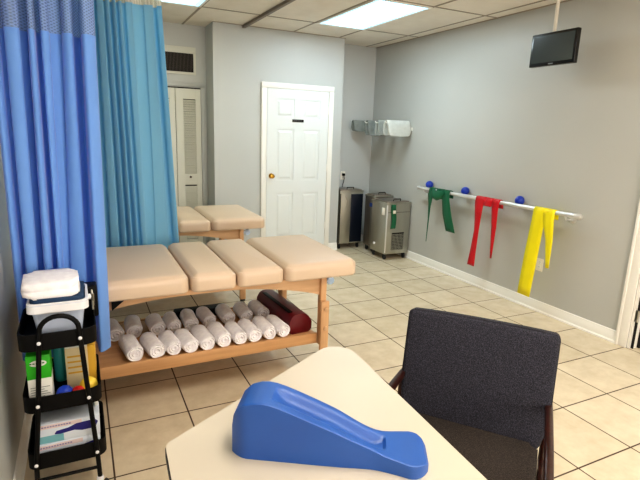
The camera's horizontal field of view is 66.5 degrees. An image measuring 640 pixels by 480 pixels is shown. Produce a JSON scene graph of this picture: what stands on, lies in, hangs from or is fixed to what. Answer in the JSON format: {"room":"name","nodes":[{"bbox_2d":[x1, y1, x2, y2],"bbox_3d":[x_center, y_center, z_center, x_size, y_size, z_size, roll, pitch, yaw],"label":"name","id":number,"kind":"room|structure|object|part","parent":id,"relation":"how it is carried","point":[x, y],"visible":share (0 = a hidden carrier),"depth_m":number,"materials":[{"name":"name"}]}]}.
{"room":"physical therapy room","nodes":[
{"label":"physical therapy room","id":0,"kind":"room"},
{"bbox_2d":[0,146,26,479],"bbox_3d":[-1.177,-0.156,1.530,0.100,2.669,8.170,-4,14,-26],"label":"wall","id":1,"kind":"structure","parent":0,"point":[13,374],"depth_m":2.18,"materials":[{"name":"paint"}]},
{"bbox_2d":[13,413,33,479],"bbox_3d":[-1.165,1.093,1.838,0.022,0.100,8.170,-4,14,-26],"label":"baseboard","id":2,"kind":"structure","parent":1,"relation":"attached to","point":[21,461],"depth_m":2.27,"materials":[{"name":"white"}]},
{"bbox_2d":[163,22,376,242],"bbox_3d":[-1.119,-1.167,6.043,4.244,2.669,0.100,-4,14,-26],"label":"wall","id":3,"kind":"structure","parent":0,"point":[359,61],"depth_m":6.59,"materials":[{"name":"paint"}]},
{"bbox_2d":[165,45,195,74],"bbox_3d":[-1.635,-2.035,5.510,0.460,0.300,0.014,-4,14,-26],"label":"air vent","id":4,"kind":"object","parent":3,"relation":"in","point":[179,59],"visible":0.73,"depth_m":5.54,"materials":[{"name":"metal"}]},
{"bbox_2d":[166,52,191,71],"bbox_3d":[-1.632,-2.014,5.516,0.391,0.202,0.006,-4,14,-26],"label":"grille","id":5,"kind":"object","parent":4,"relation":"attached to","point":[175,61],"depth_m":5.53,"materials":[{"name":"brown metal"}]},
{"bbox_2d":[167,80,206,244],"bbox_3d":[-1.800,-0.796,5.701,0.945,2.050,0.058,-4,14,-26],"label":"door","id":6,"kind":"structure","parent":3,"relation":"in","point":[186,104],"depth_m":5.75,"materials":[{"name":"white paint"}]},
{"bbox_2d":[340,171,344,179],"bbox_3d":[0.315,-0.893,6.764,0.072,0.115,0.008,-4,14,-26],"label":"wall outlet","id":7,"kind":"object","parent":3,"relation":"attached to","point":[341,172],"visible":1,"depth_m":6.76,"materials":[{"name":"beige plastic"}]},
{"bbox_2d":[205,21,344,242],"bbox_3d":[-0.548,-1.154,6.074,1.634,2.669,0.350,-4,14,-26],"label":"wall","id":8,"kind":"structure","parent":0,"point":[238,59],"depth_m":5.69,"materials":[{"name":"paint"}]},
{"bbox_2d":[260,81,334,246],"bbox_3d":[-0.272,-0.838,6.037,0.944,2.086,0.088,-4,14,-26],"label":"door","id":9,"kind":"structure","parent":8,"relation":"in","point":[296,157],"depth_m":6.02,"materials":[{"name":"white paint"}]},
{"bbox_2d":[328,242,336,249],"bbox_3d":[0.166,0.088,6.518,0.130,0.100,0.022,-4,14,-26],"label":"baseboard","id":10,"kind":"structure","parent":8,"relation":"attached to","point":[330,245],"depth_m":6.52,"materials":[{"name":"white"}]},
{"bbox_2d":[24,241,639,479],"bbox_3d":[1.314,1.008,3.055,5.744,0.100,8.370,-4,14,-26],"label":"floor","id":11,"kind":"structure","parent":0,"point":[596,403],"depth_m":3.23,"materials":[{"name":"tile"}]},
{"bbox_2d":[17,281,109,479],"bbox_3d":[-1.114,0.645,2.141,0.303,0.846,0.431,-4,14,-26],"label":"utility cart","id":12,"kind":"object","parent":11,"relation":"on","point":[29,338],"visible":0.57,"depth_m":1.99,"materials":[{"name":"black metal"}]},
{"bbox_2d":[25,350,54,397],"bbox_3d":[-1.141,0.557,1.994,0.085,0.228,0.103,-4,14,-26],"label":"box","id":13,"kind":"object","parent":12,"relation":"in","point":[47,379],"visible":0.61,"depth_m":1.95,"materials":[{"name":"white"}]},
{"bbox_2d":[17,308,96,352],"bbox_3d":[-1.108,0.357,2.075,0.280,0.069,0.355,-4,14,-26],"label":"tray","id":14,"kind":"object","parent":12,"relation":"on","point":[26,332],"depth_m":1.94,"materials":[{"name":"black metal"}]},
{"bbox_2d":[26,281,90,332],"bbox_3d":[-1.091,0.295,2.059,0.235,0.186,0.251,-4,14,-26],"label":"tub","id":15,"kind":"object","parent":12,"relation":"on","point":[74,305],"visible":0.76,"depth_m":1.96,"materials":[{"name":"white plastic"}]},
{"bbox_2d":[21,268,79,300],"bbox_3d":[-1.108,0.177,2.010,0.212,0.068,0.200,-4,15,-26],"label":"folded towel","id":16,"kind":"object","parent":15,"relation":"on","point":[63,282],"visible":1,"depth_m":1.95,"materials":[{"name":"white fabric"}]},
{"bbox_2d":[53,348,66,381],"bbox_3d":[-1.160,0.513,2.175,0.052,0.234,0.051,-4,14,-26],"label":"bottle","id":17,"kind":"object","parent":12,"relation":"in","point":[58,354],"visible":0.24,"depth_m":2.16,"materials":[{"name":"teal plastic"}]},
{"bbox_2d":[23,354,101,413],"bbox_3d":[-1.117,0.615,2.132,0.286,0.066,0.355,-4,14,-26],"label":"tray","id":18,"kind":"object","parent":12,"relation":"on","point":[78,397],"depth_m":1.99,"materials":[{"name":"black metal"}]},
{"bbox_2d":[56,385,72,393],"bbox_3d":[-1.062,0.636,2.031,0.064,0.064,0.065,-4,14,-26],"label":"exercise ball","id":19,"kind":"object","parent":12,"relation":"in","point":[64,388],"visible":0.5,"depth_m":2.01,"materials":[{"name":"blue"}]},
{"bbox_2d":[28,400,106,469],"bbox_3d":[-1.126,0.861,2.188,0.294,0.070,0.355,-4,14,-26],"label":"tray","id":20,"kind":"object","parent":12,"relation":"on","point":[58,457],"depth_m":2.05,"materials":[{"name":"black metal"}]},
{"bbox_3d":[-1.038,0.655,1.967,0.252,0.757,0.019,-4,14,-26],"label":"frame","id":21,"kind":"part","parent":12,"relation":"part of","materials":[{"name":"black metal"}]},
{"bbox_2d":[40,433,100,452],"bbox_3d":[-1.076,0.868,2.102,0.236,0.088,0.111,-5,14,-27],"label":"glove box","id":22,"kind":"object","parent":12,"relation":"in","point":[62,444],"visible":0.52,"depth_m":2.04,"materials":[{"name":"white cardboard"}]},
{"bbox_2d":[40,402,99,444],"bbox_3d":[-1.071,0.781,2.085,0.236,0.088,0.111,-4,14,-25],"label":"glove box","id":23,"kind":"object","parent":22,"relation":"on","point":[71,422],"visible":0.8,"depth_m":2.05,"materials":[{"name":"white cardboard"}]},
{"bbox_3d":[-1.112,0.822,2.014,0.099,0.032,0.001,-4,14,-24],"label":"blue panel","id":24,"kind":"part","parent":23,"relation":"part of","materials":[{"name":"teal cardboard"}]},
{"bbox_2d":[55,419,97,433],"bbox_3d":[-1.021,0.783,2.048,0.164,0.040,0.001,-4,14,-25],"label":"print","id":25,"kind":"object","parent":23,"relation":"attached to","point":[83,425],"depth_m":2.05},
{"bbox_2d":[72,386,83,390],"bbox_3d":[-1.015,0.639,2.049,0.054,0.054,0.054,-4,14,-26],"label":"exercise ball","id":26,"kind":"object","parent":12,"relation":"in","point":[75,388],"visible":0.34,"depth_m":2.04,"materials":[{"name":"red"}]},
{"bbox_2d":[64,342,97,387],"bbox_3d":[-1.054,0.540,2.157,0.116,0.197,0.096,-3,14,-23],"label":"box","id":27,"kind":"object","parent":12,"relation":"in","point":[74,372],"visible":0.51,"depth_m":2.12,"materials":[{"name":"beige cardboard"}]},
{"bbox_2d":[80,376,97,388],"bbox_3d":[-0.990,0.621,2.091,0.072,0.072,0.072,-4,14,-26],"label":"exercise ball","id":28,"kind":"object","parent":12,"relation":"in","point":[93,381],"visible":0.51,"depth_m":2.07,"materials":[{"name":"yellow rubber"}]},
{"bbox_2d":[91,289,94,309],"bbox_3d":[-1.008,0.262,2.165,0.012,0.080,0.071,-4,14,-26],"label":"scissors","id":29,"kind":"object","parent":12,"relation":"on","point":[92,293],"visible":1,"depth_m":2.16,"materials":[{"name":"silver metal"}]},
{"bbox_2d":[52,235,355,379],"bbox_3d":[-0.760,0.473,3.106,1.802,0.781,0.830,-4,14,-26],"label":"table","id":30,"kind":"object","parent":11,"relation":"on","point":[137,274],"visible":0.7,"depth_m":2.88,"materials":[{"name":"beige leather"}]},
{"bbox_2d":[110,318,124,341],"bbox_3d":[-1.258,0.544,2.968,0.101,0.090,0.195,-7,15,-33],"label":"rolled towel","id":31,"kind":"object","parent":30,"relation":"on","point":[116,331],"visible":0.62,"depth_m":2.90,"materials":[{"name":"white fabric"}]},
{"bbox_2d":[118,334,143,361],"bbox_3d":[-1.061,0.605,2.739,0.099,0.092,0.212,-6,15,-33],"label":"rolled towel","id":32,"kind":"object","parent":30,"relation":"on","point":[129,345],"visible":1,"depth_m":2.67,"materials":[{"name":"white fabric"}]},
{"bbox_2d":[124,315,142,337],"bbox_3d":[-1.159,0.537,3.029,0.100,0.096,0.191,-4,14,-25],"label":"rolled towel","id":33,"kind":"object","parent":30,"relation":"on","point":[132,323],"visible":0.94,"depth_m":2.96,"materials":[{"name":"white fabric"}]},
{"bbox_2d":[106,244,188,301],"bbox_3d":[-1.216,0.176,2.807,0.762,0.103,0.830,-4,14,-26],"label":"cushion","id":34,"kind":"object","parent":30,"relation":"on","point":[154,270],"depth_m":2.63,"materials":[{"name":"beige leather"}]},
{"bbox_2d":[139,332,165,357],"bbox_3d":[-0.956,0.596,2.785,0.099,0.086,0.209,-7,15,-34],"label":"rolled towel","id":35,"kind":"object","parent":30,"relation":"on","point":[149,341],"visible":1,"depth_m":2.72,"materials":[{"name":"white fabric"}]},
{"bbox_2d":[145,313,165,334],"bbox_3d":[-1.036,0.531,3.070,0.100,0.090,0.188,-5,14,-28],"label":"rolled towel","id":36,"kind":"object","parent":30,"relation":"on","point":[154,322],"visible":0.94,"depth_m":3.01,"materials":[{"name":"white fabric"}]},
{"bbox_2d":[158,330,180,354],"bbox_3d":[-0.870,0.593,2.822,0.093,0.089,0.196,-6,15,-32],"label":"rolled towel","id":37,"kind":"object","parent":30,"relation":"on","point":[172,345],"visible":0.94,"depth_m":2.76,"materials":[{"name":"white fabric"}]},
{"bbox_2d":[162,311,180,331],"bbox_3d":[-0.946,0.522,3.114,0.093,0.089,0.180,-5,14,-28],"label":"rolled towel","id":38,"kind":"object","parent":30,"relation":"on","point":[172,323],"visible":0.87,"depth_m":3.05,"materials":[{"name":"white fabric"}]},
{"bbox_3d":[-0.968,0.542,3.354,1.492,0.068,0.022,-4,14,-26],"label":"shelf rail","id":39,"kind":"part","parent":30,"relation":"part of","materials":[{"name":"brown wood"}]},
{"bbox_2d":[174,328,198,352],"bbox_3d":[-0.785,0.588,2.857,0.097,0.087,0.199,-6,15,-33],"label":"rolled towel","id":40,"kind":"object","parent":30,"relation":"on","point":[189,343],"visible":0.88,"depth_m":2.80,"materials":[{"name":"white fabric"}]},
{"bbox_2d":[180,309,198,330],"bbox_3d":[-0.848,0.515,3.166,0.097,0.091,0.196,-4,14,-24],"label":"rolled towel","id":41,"kind":"object","parent":30,"relation":"on","point":[188,318],"visible":0.87,"depth_m":3.10,"materials":[{"name":"white fabric"}]},
{"bbox_2d":[173,303,221,319],"bbox_3d":[-0.815,0.490,3.345,0.355,0.062,0.085,-4,14,-26],"label":"mat","id":42,"kind":"object","parent":30,"relation":"on","point":[211,307],"visible":0.28,"depth_m":3.33,"materials":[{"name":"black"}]},
{"bbox_2d":[168,241,235,291],"bbox_3d":[-0.753,0.143,3.030,0.252,0.102,0.830,-4,14,-26],"label":"cushion","id":43,"kind":"object","parent":30,"relation":"on","point":[205,269],"depth_m":2.80,"materials":[{"name":"beige leather"}]},
{"bbox_2d":[190,324,214,349],"bbox_3d":[-0.700,0.580,2.909,0.099,0.089,0.216,-5,15,-29],"label":"rolled towel","id":44,"kind":"object","parent":30,"relation":"on","point":[206,341],"visible":0.95,"depth_m":2.84,"materials":[{"name":"white fabric"}]},
{"bbox_2d":[95,309,313,366],"bbox_3d":[-0.828,0.590,3.080,1.480,0.016,0.600,-4,14,-26],"label":"shelf","id":45,"kind":"object","parent":30,"relation":"attached to","point":[113,356],"depth_m":2.90,"materials":[{"name":"brown wood"}]},
{"bbox_2d":[196,306,215,326],"bbox_3d":[-0.753,0.507,3.222,0.092,0.096,0.184,-5,15,-30],"label":"rolled towel","id":46,"kind":"object","parent":30,"relation":"on","point":[203,313],"visible":0.87,"depth_m":3.16,"materials":[{"name":"white fabric"}]},
{"bbox_3d":[-0.696,0.673,2.810,1.492,0.068,0.022,-4,14,-26],"label":"shelf rail","id":47,"kind":"part","parent":30,"relation":"part of","materials":[{"name":"brown wood"}]},
{"bbox_2d":[207,321,230,346],"bbox_3d":[-0.613,0.571,2.958,0.097,0.095,0.215,-5,15,-29],"label":"rolled towel","id":48,"kind":"object","parent":30,"relation":"on","point":[222,337],"visible":0.91,"depth_m":2.89,"materials":[{"name":"white fabric"}]},
{"bbox_2d":[215,303,234,323],"bbox_3d":[-0.638,0.496,3.281,0.100,0.092,0.191,-4,14,-25],"label":"rolled towel","id":49,"kind":"object","parent":30,"relation":"on","point":[223,311],"visible":0.92,"depth_m":3.22,"materials":[{"name":"white fabric"}]},
{"bbox_2d":[224,321,246,343],"bbox_3d":[-0.518,0.565,2.990,0.091,0.088,0.199,-5,14,-29],"label":"rolled towel","id":50,"kind":"object","parent":30,"relation":"on","point":[238,335],"visible":0.93,"depth_m":2.92,"materials":[{"name":"white fabric"}]},
{"bbox_2d":[233,302,252,320],"bbox_3d":[-0.526,0.491,3.327,0.095,0.092,0.193,-4,14,-25],"label":"rolled towel","id":51,"kind":"object","parent":30,"relation":"on","point":[241,310],"visible":0.91,"depth_m":3.26,"materials":[{"name":"white fabric"}]},
{"bbox_2d":[206,239,282,286],"bbox_3d":[-0.508,0.125,3.148,0.277,0.102,0.830,-4,14,-26],"label":"cushion","id":52,"kind":"object","parent":30,"relation":"on","point":[251,265],"depth_m":2.92,"materials":[{"name":"beige leather"}]},
{"bbox_2d":[237,318,261,341],"bbox_3d":[-0.438,0.558,3.036,0.098,0.090,0.202,-5,15,-30],"label":"rolled towel","id":53,"kind":"object","parent":30,"relation":"on","point":[253,332],"visible":0.86,"depth_m":2.97,"materials":[{"name":"white fabric"}]},
{"bbox_2d":[248,300,268,317],"bbox_3d":[-0.426,0.480,3.384,0.098,0.091,0.186,-5,15,-29],"label":"rolled towel","id":54,"kind":"object","parent":30,"relation":"on","point":[255,306],"visible":0.82,"depth_m":3.33,"materials":[{"name":"white fabric"}]},
{"bbox_2d":[252,315,275,338],"bbox_3d":[-0.356,0.552,3.083,0.091,0.092,0.216,-5,14,-28],"label":"rolled towel","id":55,"kind":"object","parent":30,"relation":"on","point":[268,330],"visible":0.9,"depth_m":3.01,"materials":[{"name":"white fabric"}]},
{"bbox_2d":[266,314,289,336],"bbox_3d":[-0.272,0.546,3.121,0.091,0.087,0.208,-6,15,-30],"label":"rolled towel","id":56,"kind":"object","parent":30,"relation":"on","point":[282,329],"visible":0.86,"depth_m":3.05,"materials":[{"name":"white fabric"}]},
{"bbox_3d":[-0.274,0.306,3.660,0.038,0.456,0.046,-4,14,-26],"label":"leg","id":57,"kind":"part","parent":30,"relation":"part of","materials":[{"name":"brown wood"}]},
{"bbox_2d":[257,289,311,333],"bbox_3d":[-0.255,0.475,3.338,0.158,0.131,0.540,-5,14,-29],"label":"bolster","id":58,"kind":"object","parent":30,"relation":"on","point":[298,321],"visible":0.95,"depth_m":3.19,"materials":[{"name":"red leather"}]},
{"bbox_2d":[246,235,355,281],"bbox_3d":[-0.157,0.099,3.316,0.487,0.103,0.830,-4,14,-26],"label":"cushion","id":59,"kind":"object","parent":30,"relation":"on","point":[299,257],"depth_m":3.05,"materials":[{"name":"beige leather"}]},
{"bbox_3d":[0.010,0.444,3.091,0.038,0.456,0.046,-4,14,-26],"label":"leg","id":60,"kind":"part","parent":30,"relation":"part of","materials":[{"name":"brown wood"}]},
{"bbox_3d":[0.054,0.256,3.102,0.077,0.056,0.034,-4,14,-26],"label":"knob","id":61,"kind":"part","parent":30,"relation":"part of","materials":[{"name":"blue"}]},
{"bbox_2d":[177,205,264,300],"bbox_3d":[-1.487,0.146,4.448,1.802,0.781,0.830,-4,14,-26],"label":"table","id":62,"kind":"object","parent":11,"relation":"on","point":[223,222],"visible":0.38,"depth_m":4.34,"materials":[{"name":"beige leather"}]},
{"bbox_2d":[177,206,210,232],"bbox_3d":[-1.235,-0.202,4.490,0.277,0.102,0.830,-4,14,-26],"label":"cushion","id":63,"kind":"object","parent":62,"relation":"on","point":[190,220],"depth_m":4.18,"materials":[{"name":"beige leather"}]},
{"bbox_2d":[194,205,264,230],"bbox_3d":[-0.884,-0.228,4.659,0.487,0.103,0.830,-4,14,-26],"label":"cushion","id":64,"kind":"object","parent":62,"relation":"on","point":[220,217],"depth_m":4.37,"materials":[{"name":"beige leather"}]},
{"bbox_3d":[-0.717,0.117,4.433,0.038,0.456,0.046,-4,14,-26],"label":"leg","id":65,"kind":"part","parent":62,"relation":"part of","materials":[{"name":"brown wood"}]},
{"bbox_3d":[-0.673,-0.070,4.444,0.077,0.056,0.034,-4,14,-26],"label":"knob","id":66,"kind":"part","parent":62,"relation":"part of","materials":[{"name":"blue plastic"}]},
{"bbox_2d":[165,347,486,479],"bbox_3d":[0.044,0.943,1.207,0.771,0.750,1.400,-4,14,-26],"label":"table","id":67,"kind":"object","parent":11,"relation":"on","point":[337,377],"visible":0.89,"depth_m":1.32,"materials":[{"name":"beige laminate"}]},
{"bbox_2d":[232,381,428,479],"bbox_3d":[0.026,0.471,1.238,0.493,0.155,0.144,3,13,5],"label":"wedge","id":68,"kind":"object","parent":67,"relation":"on","point":[273,421],"visible":1,"depth_m":1.20,"materials":[{"name":"blue plastic"}]},
{"bbox_2d":[337,187,363,248],"bbox_3d":[0.349,-0.322,6.694,0.361,0.836,0.317,-4,14,-26],"label":"heating unit","id":69,"kind":"object","parent":11,"relation":"on","point":[350,199],"visible":0.8,"depth_m":6.55,"materials":[{"name":"silver metal"}]},
{"bbox_3d":[0.360,-0.687,6.615,0.323,0.028,0.273,-4,14,-26],"label":"lid","id":70,"kind":"part","parent":69,"relation":"part of","materials":[{"name":"silver metal"}]},
{"bbox_3d":[0.487,-0.298,6.596,0.182,0.650,0.005,-4,14,-26],"label":"panel","id":71,"kind":"part","parent":69,"relation":"part of","materials":[{"name":"black"}]},
{"bbox_2d":[363,192,392,251],"bbox_3d":[0.773,-0.253,6.543,0.298,0.796,0.231,-4,14,-26],"label":"heating unit","id":72,"kind":"object","parent":11,"relation":"on","point":[369,196],"visible":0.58,"depth_m":6.47,"materials":[{"name":"silver metal"}]},
{"bbox_3d":[0.671,-0.237,6.421,0.005,0.600,0.055,-4,14,-26],"label":"panel","id":73,"kind":"part","parent":72,"relation":"part of","materials":[{"name":"silver metal"}]},
{"bbox_3d":[0.786,-0.598,6.466,0.258,0.028,0.193,-4,14,-26],"label":"lid","id":74,"kind":"part","parent":72,"relation":"part of","materials":[{"name":"silver metal"}]},
{"bbox_2d":[370,198,410,258],"bbox_3d":[0.885,-0.165,6.233,0.376,0.766,0.348,-4,14,-26],"label":"heating unit","id":75,"kind":"object","parent":11,"relation":"on","point":[384,240],"visible":1,"depth_m":6.11,"materials":[{"name":"silver metal"}]},
{"bbox_3d":[0.903,-0.495,6.163,0.323,0.028,0.308,-4,14,-26],"label":"lid","id":76,"kind":"part","parent":75,"relation":"part of","materials":[{"name":"silver metal"}]},
{"bbox_2d":[390,205,396,228],"bbox_3d":[0.908,-0.284,6.007,0.088,0.300,0.019,-4,14,-26],"label":"label","id":77,"kind":"object","parent":75,"relation":"attached to","point":[393,207],"visible":1,"depth_m":6.01,"materials":[{"name":"green"}]},
{"bbox_2d":[391,232,403,249],"bbox_3d":[0.970,0.014,6.125,0.180,0.220,0.002,-4,14,-26],"label":"vent grille","id":78,"kind":"object","parent":75,"relation":"attached to","point":[397,238],"depth_m":6.12,"materials":[{"name":"grey metal"}]},
{"bbox_2d":[388,307,560,479],"bbox_3d":[0.497,0.780,1.757,0.580,0.861,0.672,8,14,24],"label":"armchair","id":79,"kind":"object","parent":11,"relation":"on","point":[486,386],"visible":0.77,"depth_m":1.86,"materials":[{"name":"black fabric"}]},
{"bbox_3d":[0.231,0.589,1.790,0.026,0.051,0.575,8,14,24],"label":"armrest","id":80,"kind":"part","parent":79,"relation":"part of","materials":[{"name":"brown wood"}]},
{"bbox_3d":[0.339,0.835,2.104,0.026,0.591,0.089,8,14,24],"label":"leg","id":81,"kind":"part","parent":79,"relation":"part of","materials":[{"name":"brown wood"}]},
{"bbox_3d":[0.465,0.807,1.695,0.516,0.080,0.485,8,14,24],"label":"seat","id":82,"kind":"part","parent":79,"relation":"part of","materials":[{"name":"black fabric"}]},
{"bbox_3d":[0.728,0.883,1.622,0.024,0.040,0.500,8,14,24],"label":"rail","id":83,"kind":"part","parent":79,"relation":"part of","materials":[{"name":"brown wood"}]},
{"bbox_3d":[0.841,0.903,1.878,0.026,0.591,0.089,8,14,24],"label":"leg","id":84,"kind":"part","parent":79,"relation":"part of","materials":[{"name":"brown wood"}]},
{"bbox_3d":[0.733,0.657,1.564,0.026,0.051,0.575,8,14,24],"label":"armrest","id":85,"kind":"part","parent":79,"relation":"part of","materials":[{"name":"brown wood"}]},
{"bbox_2d":[119,0,565,47],"bbox_3d":[1.407,-1.693,2.449,5.744,0.100,8.370,-4,14,-26],"label":"ceiling","id":86,"kind":"structure","parent":0,"point":[305,10],"depth_m":4.83,"materials":[{"name":"tile"}]},
{"bbox_2d":[154,0,207,7],"bbox_3d":[-1.133,-2.065,3.978,0.580,0.013,1.200,-4,14,-26],"label":"recessed light","id":87,"kind":"object","parent":86,"relation":"in","point":[194,3],"visible":1,"depth_m":4.47,"materials":[{"name":"white plastic"}]},
{"bbox_2d":[167,0,197,3],"bbox_3d":[-1.133,-2.064,3.978,0.430,0.004,1.050,-4,14,-26],"label":"diffuser","id":88,"kind":"object","parent":87,"relation":"attached to","point":[177,1],"depth_m":4.44,"materials":[{"name":"beige plastic"}]},
{"bbox_2d":[242,0,294,27],"bbox_3d":[-0.058,-1.988,3.847,0.036,0.025,3.619,-4,14,-26],"label":"track","id":89,"kind":"object","parent":86,"relation":"attached to","point":[281,5],"visible":1,"depth_m":4.70,"materials":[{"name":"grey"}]},
{"bbox_2d":[316,0,432,29],"bbox_3d":[0.485,-2.184,4.757,0.580,0.013,1.200,-4,14,-26],"label":"recessed light","id":90,"kind":"object","parent":86,"relation":"in","point":[372,13],"visible":1,"depth_m":4.67,"materials":[{"name":"white plastic"}]},
{"bbox_2d":[182,0,571,47],"bbox_3d":[0.731,-1.592,2.136,4.044,0.008,8.170,-4,14,-26],"label":"grid","id":91,"kind":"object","parent":86,"relation":"attached to","point":[436,6],"depth_m":4.87,"materials":[{"name":"beige metal"}]},
{"bbox_2d":[529,0,581,67],"bbox_3d":[1.913,-1.667,3.880,0.140,0.540,0.424,-4,14,-26],"label":"television","id":92,"kind":"object","parent":86,"relation":"hanging from","point":[561,47],"visible":1,"depth_m":3.87,"materials":[{"name":"black plastic"}]},
{"bbox_3d":[-0.418,-1.635,2.221,2.053,0.025,0.028,-4,14,-26],"label":"track","id":93,"kind":"object","parent":86,"relation":"attached to","visible":0},
{"bbox_2d":[0,0,110,360],"bbox_3d":[-1.167,-0.519,2.122,0.408,2.149,0.146,-3,14,-21],"label":"curtain","id":94,"kind":"object","parent":93,"relation":"hanging from","point":[50,136],"visible":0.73,"depth_m":2.12,"materials":[{"name":"blue fabric"}]},
{"bbox_3d":[-0.946,-1.891,3.279,2.053,0.025,0.028,-4,14,-26],"label":"track","id":95,"kind":"object","parent":86,"relation":"attached to","visible":0},
{"bbox_2d":[94,0,178,248],"bbox_3d":[-1.453,-0.772,3.284,0.956,2.184,0.127,-4,14,-26],"label":"curtain","id":96,"kind":"object","parent":95,"relation":"hanging from","point":[140,208],"visible":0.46,"depth_m":3.37,"materials":[{"name":"blue fabric"}]},
{"bbox_2d":[369,0,639,346],"bbox_3d":[2.549,-0.430,3.324,0.100,2.669,8.170,-4,14,-26],"label":"wall","id":97,"kind":"structure","parent":0,"point":[565,137],"depth_m":4.51,"materials":[{"name":"paint"}]},
{"bbox_2d":[417,186,582,223],"bbox_3d":[1.670,-0.384,4.890,0.129,0.109,2.156,-4,14,-26],"label":"handrail","id":98,"kind":"object","parent":97,"relation":"attached to","point":[574,217],"visible":0.7,"depth_m":4.44,"materials":[{"name":"silver metal"}]},
{"bbox_2d":[426,181,432,187],"bbox_3d":[1.278,-0.646,5.696,0.088,0.088,0.088,-4,14,-26],"label":"exercise ball","id":99,"kind":"object","parent":98,"relation":"on","point":[429,184],"visible":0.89,"depth_m":5.66,"materials":[{"name":"blue"}]},
{"bbox_2d":[426,187,454,238],"bbox_3d":[1.352,-0.247,5.441,0.100,0.634,0.490,-4,14,-26],"label":"band","id":100,"kind":"object","parent":98,"relation":"hanging from","point":[443,194],"visible":0.99,"depth_m":5.36,"materials":[{"name":"green rubber"}]},
{"bbox_2d":[461,187,469,194],"bbox_3d":[1.540,-0.519,5.172,0.088,0.088,0.088,-4,14,-26],"label":"exercise ball","id":101,"kind":"object","parent":98,"relation":"on","point":[465,190],"visible":0.89,"depth_m":5.14,"materials":[{"name":"blue"}]},
{"bbox_2d":[467,196,502,265],"bbox_3d":[1.648,-0.067,4.892,0.068,0.724,0.345,-4,14,-26],"label":"band","id":102,"kind":"object","parent":98,"relation":"hanging from","point":[480,201],"visible":0.99,"depth_m":4.86,"materials":[{"name":"red rubber"}]},
{"bbox_2d":[515,196,524,203],"bbox_3d":[1.856,-0.366,4.538,0.088,0.088,0.088,-4,14,-26],"label":"exercise ball","id":103,"kind":"object","parent":98,"relation":"on","point":[519,199],"visible":0.84,"depth_m":4.51,"materials":[{"name":"blue plastic"}]},
{"bbox_2d":[517,206,558,296],"bbox_3d":[1.933,0.118,4.327,0.069,0.820,0.301,-4,14,-26],"label":"band","id":104,"kind":"object","parent":98,"relation":"hanging from","point":[542,217],"visible":1,"depth_m":4.31,"materials":[{"name":"yellow rubber"}]},
{"bbox_2d":[395,250,615,342],"bbox_3d":[1.496,0.364,5.492,0.022,0.100,3.795,-4,14,-26],"label":"baseboard","id":105,"kind":"structure","parent":97,"relation":"attached to","point":[598,330],"depth_m":4.63,"materials":[{"name":"white wood"}]},
{"bbox_2d":[535,258,543,271],"bbox_3d":[1.998,0.225,4.443,0.008,0.115,0.072,-4,14,-26],"label":"wall outlet","id":106,"kind":"object","parent":97,"relation":"attached to","point":[539,264],"visible":1,"depth_m":4.44,"materials":[{"name":"beige plastic"}]},
{"bbox_2d":[614,200,639,348],"bbox_3d":[2.654,-0.112,3.179,0.175,2.120,1.060,-4,14,-26],"label":"door frame","id":107,"kind":"structure","parent":97,"relation":"in","point":[633,269],"depth_m":3.71,"materials":[{"name":"white wood"}]},
{"bbox_3d":[0.792,-1.453,6.265,0.376,0.128,0.820,-4,14,-26],"label":"drying rack","id":108,"kind":"object","parent":97,"relation":"attached to","visible":0},
{"bbox_2d":[351,120,365,131],"bbox_3d":[0.527,-1.525,6.526,0.210,0.149,0.085,-4,14,-26],"label":"pack","id":109,"kind":"object","parent":108,"relation":"hanging from","point":[357,125],"visible":0.91,"depth_m":6.50},
{"bbox_2d":[365,120,381,135],"bbox_3d":[0.707,-1.456,6.358,0.239,0.199,0.094,-4,14,-26],"label":"pack","id":110,"kind":"object","parent":108,"relation":"hanging from","point":[370,126],"visible":0.59,"depth_m":6.31},
{"bbox_2d":[375,120,384,134],"bbox_3d":[0.814,-1.408,6.138,0.247,0.188,0.093,-4,14,-26],"label":"pack","id":111,"kind":"object","parent":108,"relation":"hanging from","point":[379,126],"visible":0.39,"depth_m":6.08},
{"bbox_2d":[383,120,410,136],"bbox_3d":[0.942,-1.361,5.962,0.345,0.193,0.124,-4,14,-26],"label":"pack","id":112,"kind":"object","parent":108,"relation":"hanging from","point":[396,128],"visible":1,"depth_m":5.93}
]}

